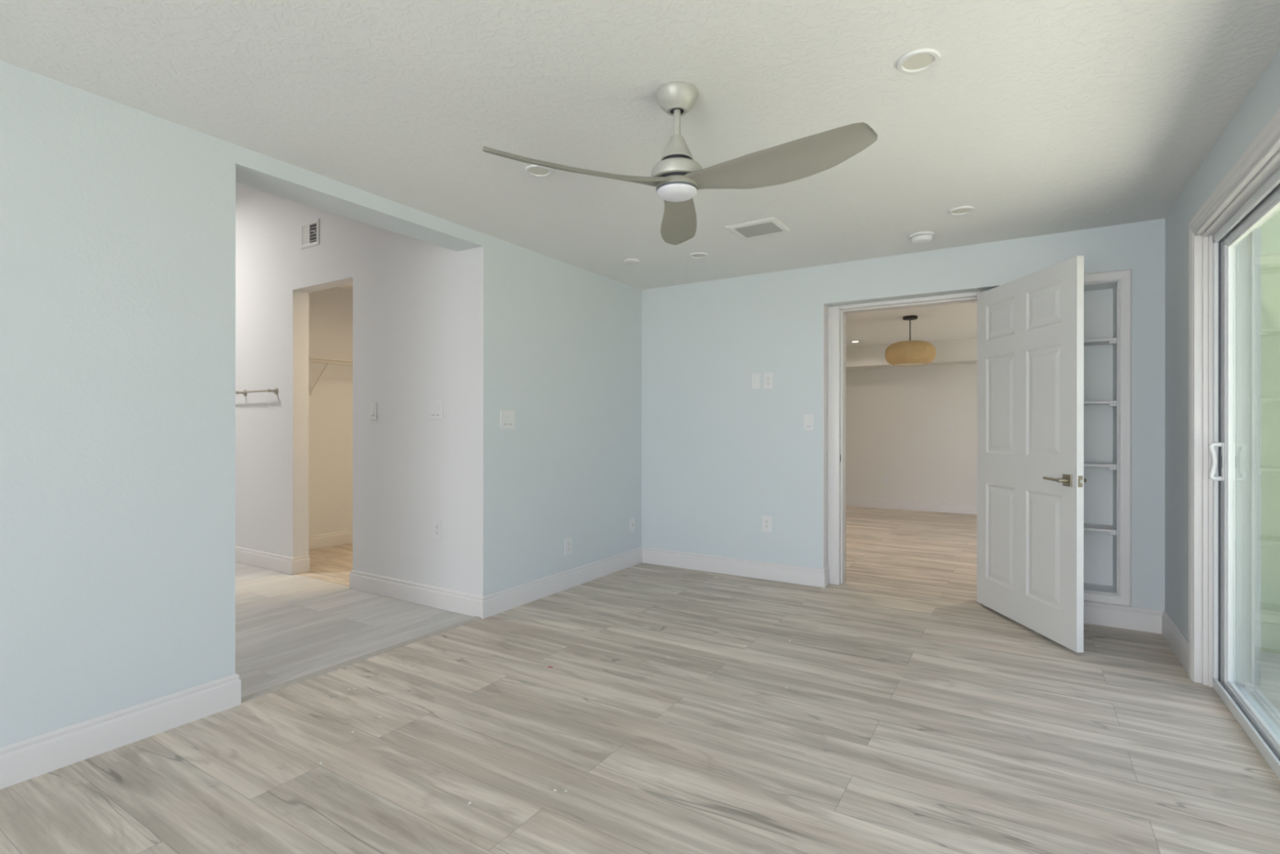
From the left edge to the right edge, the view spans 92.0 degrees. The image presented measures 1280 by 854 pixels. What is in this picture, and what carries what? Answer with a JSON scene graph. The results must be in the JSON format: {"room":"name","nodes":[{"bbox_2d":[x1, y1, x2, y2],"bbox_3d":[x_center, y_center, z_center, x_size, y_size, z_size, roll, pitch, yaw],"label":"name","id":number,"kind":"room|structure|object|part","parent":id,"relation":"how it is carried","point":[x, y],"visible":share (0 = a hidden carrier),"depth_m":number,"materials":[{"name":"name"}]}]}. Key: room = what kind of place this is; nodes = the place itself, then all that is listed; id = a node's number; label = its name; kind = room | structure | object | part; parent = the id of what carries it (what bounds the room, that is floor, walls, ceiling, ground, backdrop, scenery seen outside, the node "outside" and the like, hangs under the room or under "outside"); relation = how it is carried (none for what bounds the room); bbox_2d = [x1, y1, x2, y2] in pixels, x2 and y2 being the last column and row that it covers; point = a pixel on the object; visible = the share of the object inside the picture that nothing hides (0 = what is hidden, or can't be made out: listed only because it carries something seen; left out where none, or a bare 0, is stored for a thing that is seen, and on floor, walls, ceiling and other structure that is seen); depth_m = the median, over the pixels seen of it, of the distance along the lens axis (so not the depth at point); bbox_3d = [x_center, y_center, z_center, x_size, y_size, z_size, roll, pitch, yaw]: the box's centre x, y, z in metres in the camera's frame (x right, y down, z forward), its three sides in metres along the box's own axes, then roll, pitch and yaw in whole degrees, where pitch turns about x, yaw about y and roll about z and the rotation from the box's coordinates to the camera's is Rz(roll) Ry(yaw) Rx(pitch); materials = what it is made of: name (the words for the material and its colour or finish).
{"room":"empty bedroom","nodes":[
{"label":"empty bedroom","id":0,"kind":"room"},
{"bbox_2d":[0,60,641,746],"bbox_3d":[-2.167,-0.010,2.220,0.233,2.420,7.879,0,0,32],"label":"wall","id":1,"kind":"structure","parent":0,"point":[117,220],"depth_m":2.42,"materials":[{"name":"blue paint"}]},
{"bbox_2d":[0,673,240,789],"bbox_3d":[-2.939,1.132,0.746,0.016,0.134,4.560,0,0,32],"label":"baseboard","id":2,"kind":"structure","parent":1,"relation":"attached to","point":[30,757],"depth_m":2.30,"materials":[{"name":"white paint"}]},
{"bbox_2d":[500,409,515,428],"bbox_3d":[-0.870,-0.051,4.072,0.010,0.124,0.132,0,0,32],"label":"light switch","id":3,"kind":"object","parent":1,"relation":"attached to","point":[507,416],"visible":1,"depth_m":4.07,"materials":[{"name":"white plastic"}]},
{"bbox_2d":[482,546,642,618],"bbox_3d":[-0.485,1.134,4.687,0.016,0.134,1.913,0,0,32],"label":"baseboard","id":4,"kind":"structure","parent":1,"relation":"attached to","point":[496,602],"depth_m":4.46,"materials":[{"name":"white paint"}]},
{"bbox_2d":[564,537,571,555],"bbox_3d":[-0.534,0.890,4.615,0.009,0.124,0.080,0,0,32],"label":"wall outlet","id":5,"kind":"object","parent":1,"relation":"attached to","point":[567,540],"visible":1,"depth_m":4.61,"materials":[{"name":"white plastic"}]},
{"bbox_2d":[629,517,635,532],"bbox_3d":[-0.063,0.848,5.365,0.015,0.118,0.075,0,0,32],"label":"cable plate","id":6,"kind":"object","parent":1,"relation":"attached to","point":[632,521],"visible":1,"depth_m":5.36,"materials":[{"name":"white plastic"}]},
{"bbox_2d":[308,287,352,536],"bbox_3d":[-1.844,-0.110,5.723,2.920,2.620,1.934,0,0,32],"label":"wall","id":7,"kind":"structure","parent":0,"point":[330,310],"depth_m":6.22,"materials":[{"name":"white paint"}]},
{"bbox_2d":[308,529,352,550],"bbox_3d":[-3.015,1.132,6.363,0.016,0.134,1.784,0,0,32],"label":"baseboard","id":8,"kind":"structure","parent":7,"relation":"attached to","point":[327,540],"depth_m":6.20,"materials":[{"name":"white paint"}]},
{"bbox_2d":[308,356,352,395],"bbox_3d":[-2.890,-0.474,6.286,0.310,0.347,1.748,0,0,32],"label":"wire shelf","id":9,"kind":"object","parent":7,"relation":"attached to","point":[310,359],"visible":0.35,"depth_m":5.99,"materials":[{"name":"white metal"}]},
{"bbox_3d":[-2.893,-0.642,6.287,0.009,0.009,1.746,0,0,32],"label":"rod","id":10,"kind":"part","parent":9,"relation":"part of","materials":[{"name":"white metal"}]},
{"bbox_3d":[-2.763,-0.615,6.206,0.009,0.009,1.746,0,0,32],"label":"lip rod","id":11,"kind":"part","parent":9,"relation":"part of","materials":[{"name":"white metal"}]},
{"bbox_3d":[-2.764,-0.643,6.207,0.009,0.009,1.746,0,0,32],"label":"rod","id":12,"kind":"part","parent":9,"relation":"part of","materials":[{"name":"white metal"}]},
{"bbox_3d":[-3.016,-0.642,6.363,0.009,0.009,1.746,0,0,32],"label":"rod","id":13,"kind":"part","parent":9,"relation":"part of","materials":[{"name":"white metal"}]},
{"bbox_2d":[337,284,352,289],"bbox_3d":[-1.843,-1.470,5.723,2.920,0.100,1.934,0,0,32],"label":"ceiling","id":14,"kind":"structure","parent":0,"point":[347,286],"depth_m":6.27,"materials":[{"name":"white paint"}]},
{"bbox_2d":[235,183,483,595],"bbox_3d":[-2.779,-0.651,5.087,4.303,3.700,0.134,0,0,32],"label":"wall","id":15,"kind":"structure","parent":0,"point":[418,304],"depth_m":4.49,"materials":[{"name":"white paint"}]},
{"bbox_2d":[235,387,278,395],"bbox_3d":[-3.390,-0.301,5.346,0.832,0.054,0.073,0,0,32],"label":"towel bar","id":16,"kind":"object","parent":15,"relation":"attached to","point":[275,390],"visible":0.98,"depth_m":5.21,"materials":[{"name":"silver metal"}]},
{"bbox_3d":[-3.493,-0.301,5.410,0.054,0.054,0.073,0,0,32],"label":"post","id":17,"kind":"part","parent":16,"relation":"part of","materials":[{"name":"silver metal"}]},
{"bbox_3d":[-3.060,-0.301,5.140,0.054,0.054,0.073,0,0,32],"label":"post","id":18,"kind":"part","parent":16,"relation":"part of","materials":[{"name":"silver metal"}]},
{"bbox_2d":[235,546,292,574],"bbox_3d":[-3.735,1.131,5.593,2.148,0.134,0.016,0,0,32],"label":"baseboard","id":19,"kind":"structure","parent":15,"relation":"attached to","point":[273,562],"depth_m":5.25,"materials":[{"name":"white paint"}]},
{"bbox_2d":[291,555,310,574],"bbox_3d":[-2.794,1.132,5.086,0.016,0.134,0.150,0,0,32],"label":"baseboard","id":20,"kind":"object","parent":15,"relation":"attached to","point":[300,564],"visible":1,"depth_m":5.08,"materials":[{"name":"white paint"}]},
{"bbox_2d":[300,218,319,248],"bbox_3d":[-2.621,-1.528,4.893,0.252,0.200,0.029,0,0,32],"label":"air vent","id":21,"kind":"object","parent":15,"relation":"in","point":[310,231],"visible":1,"depth_m":4.90,"materials":[{"name":"white metal"}]},
{"bbox_2d":[369,402,377,419],"bbox_3d":[-1.933,-0.116,4.475,0.078,0.124,0.010,0,0,32],"label":"light switch","id":22,"kind":"object","parent":15,"relation":"attached to","point":[373,406],"visible":1,"depth_m":4.47,"materials":[{"name":"white plastic"}]},
{"bbox_2d":[349,569,483,618],"bbox_3d":[-1.570,1.133,4.245,1.391,0.134,0.016,0,0,32],"label":"baseboard","id":23,"kind":"structure","parent":15,"relation":"attached to","point":[468,604],"depth_m":4.20,"materials":[{"name":"white paint"}]},
{"bbox_2d":[429,400,442,419],"bbox_3d":[-1.362,-0.113,4.120,0.128,0.124,0.010,0,0,32],"label":"light switch","id":24,"kind":"object","parent":15,"relation":"attached to","point":[435,406],"visible":1,"depth_m":4.12,"materials":[{"name":"white plastic"}]},
{"bbox_2d":[432,519,441,539],"bbox_3d":[-1.350,0.681,4.112,0.080,0.124,0.009,0,0,32],"label":"wall outlet","id":25,"kind":"object","parent":15,"relation":"attached to","point":[437,524],"visible":1,"depth_m":4.11,"materials":[{"name":"white plastic"}]},
{"bbox_2d":[0,506,1279,853],"bbox_3d":[-0.647,1.241,4.260,8.800,0.080,12.950,0,0,32],"label":"floor","id":26,"kind":"structure","parent":0,"point":[914,715],"depth_m":2.41,"materials":[{"name":"grey wood"}]},
{"bbox_2d":[240,616,481,702],"bbox_3d":[-1.389,1.198,3.295,0.060,0.012,1.404,0,0,32],"label":"threshold","id":27,"kind":"object","parent":26,"relation":"on","point":[300,679],"visible":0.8,"depth_m":3.14,"materials":[{"name":"beige wood"}]},
{"bbox_2d":[0,0,1279,289],"bbox_3d":[-0.528,-1.279,1.272,4.018,0.120,8.300,0,0,32],"label":"ceiling","id":28,"kind":"structure","parent":0,"point":[1039,117],"depth_m":2.29,"materials":[{"name":"white paint"}]},
{"bbox_2d":[524,164,553,177],"bbox_3d":[-0.479,-1.214,2.934,0.132,0.010,0.132,0,0,32],"label":"recessed light","id":29,"kind":"object","parent":28,"relation":"in","point":[532,170],"visible":0.96,"depth_m":2.93,"materials":[{"name":"white"}]},
{"bbox_2d":[623,258,639,264],"bbox_3d":[-0.059,-1.207,4.527,0.120,0.022,0.120,0,0,32],"label":"cover plate","id":30,"kind":"object","parent":28,"relation":"attached to","point":[628,261],"visible":1,"depth_m":4.50,"materials":[{"name":"white paint"}]},
{"bbox_2d":[482,81,877,244],"bbox_3d":[0.265,-1.023,2.196,1.116,0.390,1.228,0,0,32],"label":"ceiling fan","id":31,"kind":"object","parent":28,"relation":"hanging from","point":[677,178],"visible":1,"depth_m":2.13,"materials":[{"name":"grey metal"}]},
{"bbox_3d":[-0.195,-0.865,2.099,0.670,0.073,0.156,0,0,-26],"label":"blade","id":32,"kind":"part","parent":31,"relation":"part of","materials":[{"name":"grey"}]},
{"bbox_3d":[0.165,-0.865,2.619,0.156,0.073,0.670,0,0,4],"label":"blade","id":33,"kind":"part","parent":31,"relation":"part of","materials":[{"name":"grey"}]},
{"bbox_3d":[0.435,-0.865,2.047,0.670,0.073,0.156,0,0,34],"label":"blade","id":34,"kind":"part","parent":31,"relation":"part of","materials":[{"name":"grey"}]},
{"bbox_2d":[688,252,707,258],"bbox_3d":[0.414,-1.213,4.378,0.132,0.010,0.132,0,0,32],"label":"recessed light","id":35,"kind":"object","parent":28,"relation":"in","point":[696,255],"visible":1,"depth_m":4.37,"materials":[{"name":"white"}]},
{"bbox_2d":[724,217,791,239],"bbox_3d":[0.726,-1.211,3.790,0.320,0.013,0.284,0,0,33],"label":"ceiling vent","id":36,"kind":"object","parent":28,"relation":"in","point":[769,226],"visible":1,"depth_m":3.76,"materials":[{"name":"white metal"}]},
{"bbox_2d":[897,48,940,74],"bbox_3d":[0.925,-1.213,2.055,0.132,0.010,0.132,0,0,32],"label":"recessed light","id":37,"kind":"object","parent":28,"relation":"in","point":[920,60],"visible":1,"depth_m":2.05,"materials":[{"name":"white plastic"}]},
{"bbox_2d":[909,231,934,244],"bbox_3d":[1.786,-1.194,3.918,0.146,0.046,0.146,0,0,32],"label":"smoke detector","id":38,"kind":"object","parent":28,"relation":"attached to","point":[920,237],"visible":1,"depth_m":3.88,"materials":[{"name":"white plastic"}]},
{"bbox_2d":[948,205,974,215],"bbox_3d":[1.805,-1.212,3.471,0.132,0.010,0.132,0,0,32],"label":"recessed light","id":39,"kind":"object","parent":28,"relation":"in","point":[959,211],"visible":1,"depth_m":3.46,"materials":[{"name":"white"}]},
{"bbox_2d":[823,566,828,586],"bbox_3d":[1.408,1.135,4.688,0.016,0.134,0.122,0,0,32],"label":"baseboard","id":40,"kind":"structure","parent":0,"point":[826,570],"depth_m":4.68,"materials":[{"name":"white paint"}]},
{"bbox_2d":[845,337,977,504],"bbox_3d":[3.934,0.017,8.777,6.000,2.375,0.580,0,0,32],"label":"wall","id":41,"kind":"structure","parent":0,"point":[897,418],"depth_m":8.93,"materials":[{"name":"white paint"}]},
{"bbox_2d":[845,497,977,514],"bbox_3d":[4.019,1.138,8.914,5.800,0.134,0.016,0,0,32],"label":"baseboard","id":42,"kind":"structure","parent":41,"relation":"attached to","point":[850,501],"depth_m":8.95,"materials":[{"name":"white paint"}]},
{"bbox_2d":[946,424,952,429],"bbox_3d":[4.361,0.000,8.706,0.080,0.070,0.009,0,0,32],"label":"wall plate","id":43,"kind":"object","parent":41,"relation":"attached to","point":[948,426],"visible":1,"depth_m":8.70,"materials":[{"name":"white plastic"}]},
{"bbox_2d":[846,301,977,346],"bbox_3d":[2.801,-1.231,6.956,6.000,0.120,4.870,0,0,32],"label":"ceiling","id":44,"kind":"structure","parent":0,"point":[952,321],"depth_m":7.07,"materials":[{"name":"white paint"}]},
{"bbox_2d":[884,315,936,366],"bbox_3d":[2.865,-0.916,6.557,0.496,0.510,0.496,0,0,32],"label":"pendant lamp","id":45,"kind":"object","parent":44,"relation":"hanging from","point":[908,353],"visible":1,"depth_m":6.38,"materials":[{"name":"beige wicker"}]},
{"bbox_3d":[2.865,-1.011,6.557,0.011,0.280,0.011,0,0,32],"label":"cord","id":46,"kind":"part","parent":45,"relation":"part of","materials":[{"name":"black metal"}]},
{"bbox_3d":[2.865,-0.783,6.557,0.496,0.245,0.496,0,0,32],"label":"lamp shade","id":47,"kind":"part","parent":45,"relation":"part of","materials":[{"name":"beige wicker"}]},
{"bbox_2d":[894,363,926,365],"bbox_3d":[2.865,-0.666,6.557,0.327,0.005,0.327,0,0,21],"label":"diffuser","id":48,"kind":"object","parent":45,"relation":"attached to","point":[895,364],"depth_m":6.57,"materials":[{"name":"beige"}]},
{"bbox_2d":[641,210,1279,653],"bbox_3d":[1.457,-0.037,4.752,6.050,2.720,0.291,0,0,32],"label":"wall","id":49,"kind":"structure","parent":0,"point":[720,454],"depth_m":4.76,"materials":[{"name":"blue paint"}]},
{"bbox_2d":[641,546,824,587],"bbox_3d":[0.698,1.135,5.067,1.623,0.134,0.016,0,0,32],"label":"baseboard","id":50,"kind":"structure","parent":49,"relation":"attached to","point":[812,576],"depth_m":5.00,"materials":[{"name":"white paint"}]},
{"bbox_2d":[751,373,760,389],"bbox_3d":[0.924,-0.364,4.932,0.080,0.128,0.007,0,0,32],"label":"blank cover plate","id":51,"kind":"object","parent":49,"relation":"attached to","point":[755,377],"visible":1,"depth_m":4.93,"materials":[{"name":"white plastic"}]},
{"bbox_2d":[761,515,772,532],"bbox_3d":[1.003,0.764,4.882,0.084,0.132,0.009,0,0,32],"label":"wall outlet","id":52,"kind":"object","parent":49,"relation":"attached to","point":[766,520],"visible":1,"depth_m":4.88,"materials":[{"name":"white plastic"}]},
{"bbox_2d":[763,372,773,389],"bbox_3d":[1.012,-0.365,4.877,0.084,0.132,0.009,0,0,32],"label":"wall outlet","id":53,"kind":"object","parent":49,"relation":"attached to","point":[768,377],"visible":1,"depth_m":4.87,"materials":[{"name":"white plastic"}]},
{"bbox_2d":[803,413,813,430],"bbox_3d":[1.284,-0.036,4.706,0.078,0.124,0.010,0,0,32],"label":"light switch","id":54,"kind":"object","parent":49,"relation":"attached to","point":[808,418],"visible":1,"depth_m":4.70,"materials":[{"name":"white plastic"}]},
{"bbox_2d":[822,303,828,568],"bbox_3d":[1.415,0.138,4.709,0.004,2.129,0.130,0,0,32],"label":"trim","id":55,"kind":"structure","parent":49,"relation":"attached to","point":[824,307],"depth_m":4.68,"materials":[{"name":"white paint"}]},
{"bbox_2d":[827,290,986,584],"bbox_3d":[1.972,0.139,4.515,1.146,2.128,0.170,0,0,32],"label":"door frame","id":56,"kind":"structure","parent":49,"relation":"attached to","point":[837,315],"depth_m":4.72,"materials":[{"name":"white paint"}]},
{"bbox_2d":[977,255,1086,652],"bbox_3d":[2.306,0.142,3.717,0.150,2.080,0.968,0,0,0],"label":"door","id":57,"kind":"structure","parent":49,"relation":"in","point":[1030,327],"depth_m":3.60,"materials":[{"name":"white paint"}]},
{"bbox_3d":[2.258,0.285,3.365,0.049,0.026,0.138,0,0,0],"label":"lever","id":58,"kind":"part","parent":57,"relation":"part of","materials":[{"name":"silver metal"}]},
{"bbox_3d":[2.310,0.285,3.243,0.024,0.060,0.002,0,0,0],"label":"latch plate","id":59,"kind":"part","parent":57,"relation":"part of","materials":[{"name":"silver metal"}]},
{"bbox_2d":[1083,281,1117,594],"bbox_3d":[2.769,0.064,3.917,0.389,1.883,0.220,0,0,32],"label":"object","id":60,"kind":"object","parent":49,"relation":"attached to","point":[1100,300],"visible":0.41,"depth_m":3.94,"materials":[{"name":"white paint"}]},
{"bbox_2d":[1083,523,1116,534],"bbox_3d":[2.768,0.637,3.917,0.380,0.033,0.212,0,0,32],"label":"niche shelf","id":61,"kind":"object","parent":60,"relation":"attached to","point":[1086,526],"visible":0.44,"depth_m":3.81,"materials":[{"name":"white paint"}]},
{"bbox_2d":[1083,462,1116,469],"bbox_3d":[2.768,0.242,3.917,0.380,0.033,0.212,0,0,32],"label":"niche shelf","id":62,"kind":"object","parent":60,"relation":"attached to","point":[1112,466],"visible":0.52,"depth_m":3.78,"materials":[{"name":"white paint"}]},
{"bbox_2d":[1084,337,1116,346],"bbox_3d":[2.769,-0.523,3.917,0.380,0.033,0.212,0,0,32],"label":"niche shelf","id":63,"kind":"object","parent":60,"relation":"attached to","point":[1104,341],"visible":0.48,"depth_m":3.79,"materials":[{"name":"white paint"}]},
{"bbox_2d":[1084,400,1116,406],"bbox_3d":[2.769,-0.143,3.917,0.380,0.033,0.212,0,0,32],"label":"niche shelf","id":64,"kind":"object","parent":60,"relation":"attached to","point":[1112,403],"visible":0.46,"depth_m":3.77,"materials":[{"name":"white paint"}]},
{"bbox_2d":[1083,268,1131,606],"bbox_3d":[2.706,0.064,3.816,0.516,2.010,0.018,0,0,32],"label":"frame","id":65,"kind":"object","parent":49,"relation":"attached to","point":[1123,277],"visible":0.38,"depth_m":3.70,"materials":[{"name":"white paint"}]},
{"bbox_2d":[1083,600,1163,633],"bbox_3d":[2.703,1.137,3.819,0.833,0.134,0.016,0,0,32],"label":"baseboard","id":66,"kind":"structure","parent":49,"relation":"attached to","point":[1141,619],"depth_m":3.69,"materials":[{"name":"white paint"}]},
{"bbox_2d":[1164,48,1279,640],"bbox_3d":[1.062,-0.008,0.210,0.195,2.420,7.879,0,0,32],"label":"wall","id":67,"kind":"structure","parent":0,"point":[1262,102],"depth_m":3.21,"materials":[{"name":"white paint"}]},
{"bbox_2d":[1161,610,1188,673],"bbox_3d":[2.862,1.137,3.302,0.016,0.134,0.724,0,0,32],"label":"baseboard","id":68,"kind":"structure","parent":67,"relation":"attached to","point":[1179,643],"depth_m":3.27,"materials":[{"name":"white paint"}]},
{"bbox_2d":[1188,107,1279,687],"bbox_3d":[1.849,0.101,1.493,0.216,2.205,3.420,0,0,32],"label":"door frame","id":69,"kind":"structure","parent":67,"relation":"attached to","point":[1268,163],"depth_m":2.88,"materials":[{"name":"white paint"}]},
{"bbox_2d":[1208,167,1279,779],"bbox_3d":[1.861,0.158,1.470,0.179,2.090,3.188,0,0,32],"label":"door","id":70,"kind":"structure","parent":67,"relation":"in","point":[1235,450],"depth_m":2.78,"materials":[{"name":"white plastic"}]},
{"bbox_3d":[2.647,0.157,2.809,0.006,0.173,0.032,0,0,32],"label":"plate","id":71,"kind":"part","parent":70,"relation":"part of","materials":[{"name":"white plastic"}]},
{"bbox_3d":[2.725,0.133,2.793,0.111,2.039,0.027,0,0,32],"label":"frame","id":72,"kind":"part","parent":70,"relation":"part of","materials":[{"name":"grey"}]},
{"label":"outside","id":73,"kind":"structure","parent":0,"visible":0},
{"bbox_2d":[1257,651,1279,711],"bbox_3d":[4.971,1.276,2.794,3.712,0.100,22.000,0,0,32],"label":"patio","id":74,"kind":"structure","parent":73,"point":[1269,686],"depth_m":3.02,"materials":[{"name":"concrete"}]}
]}

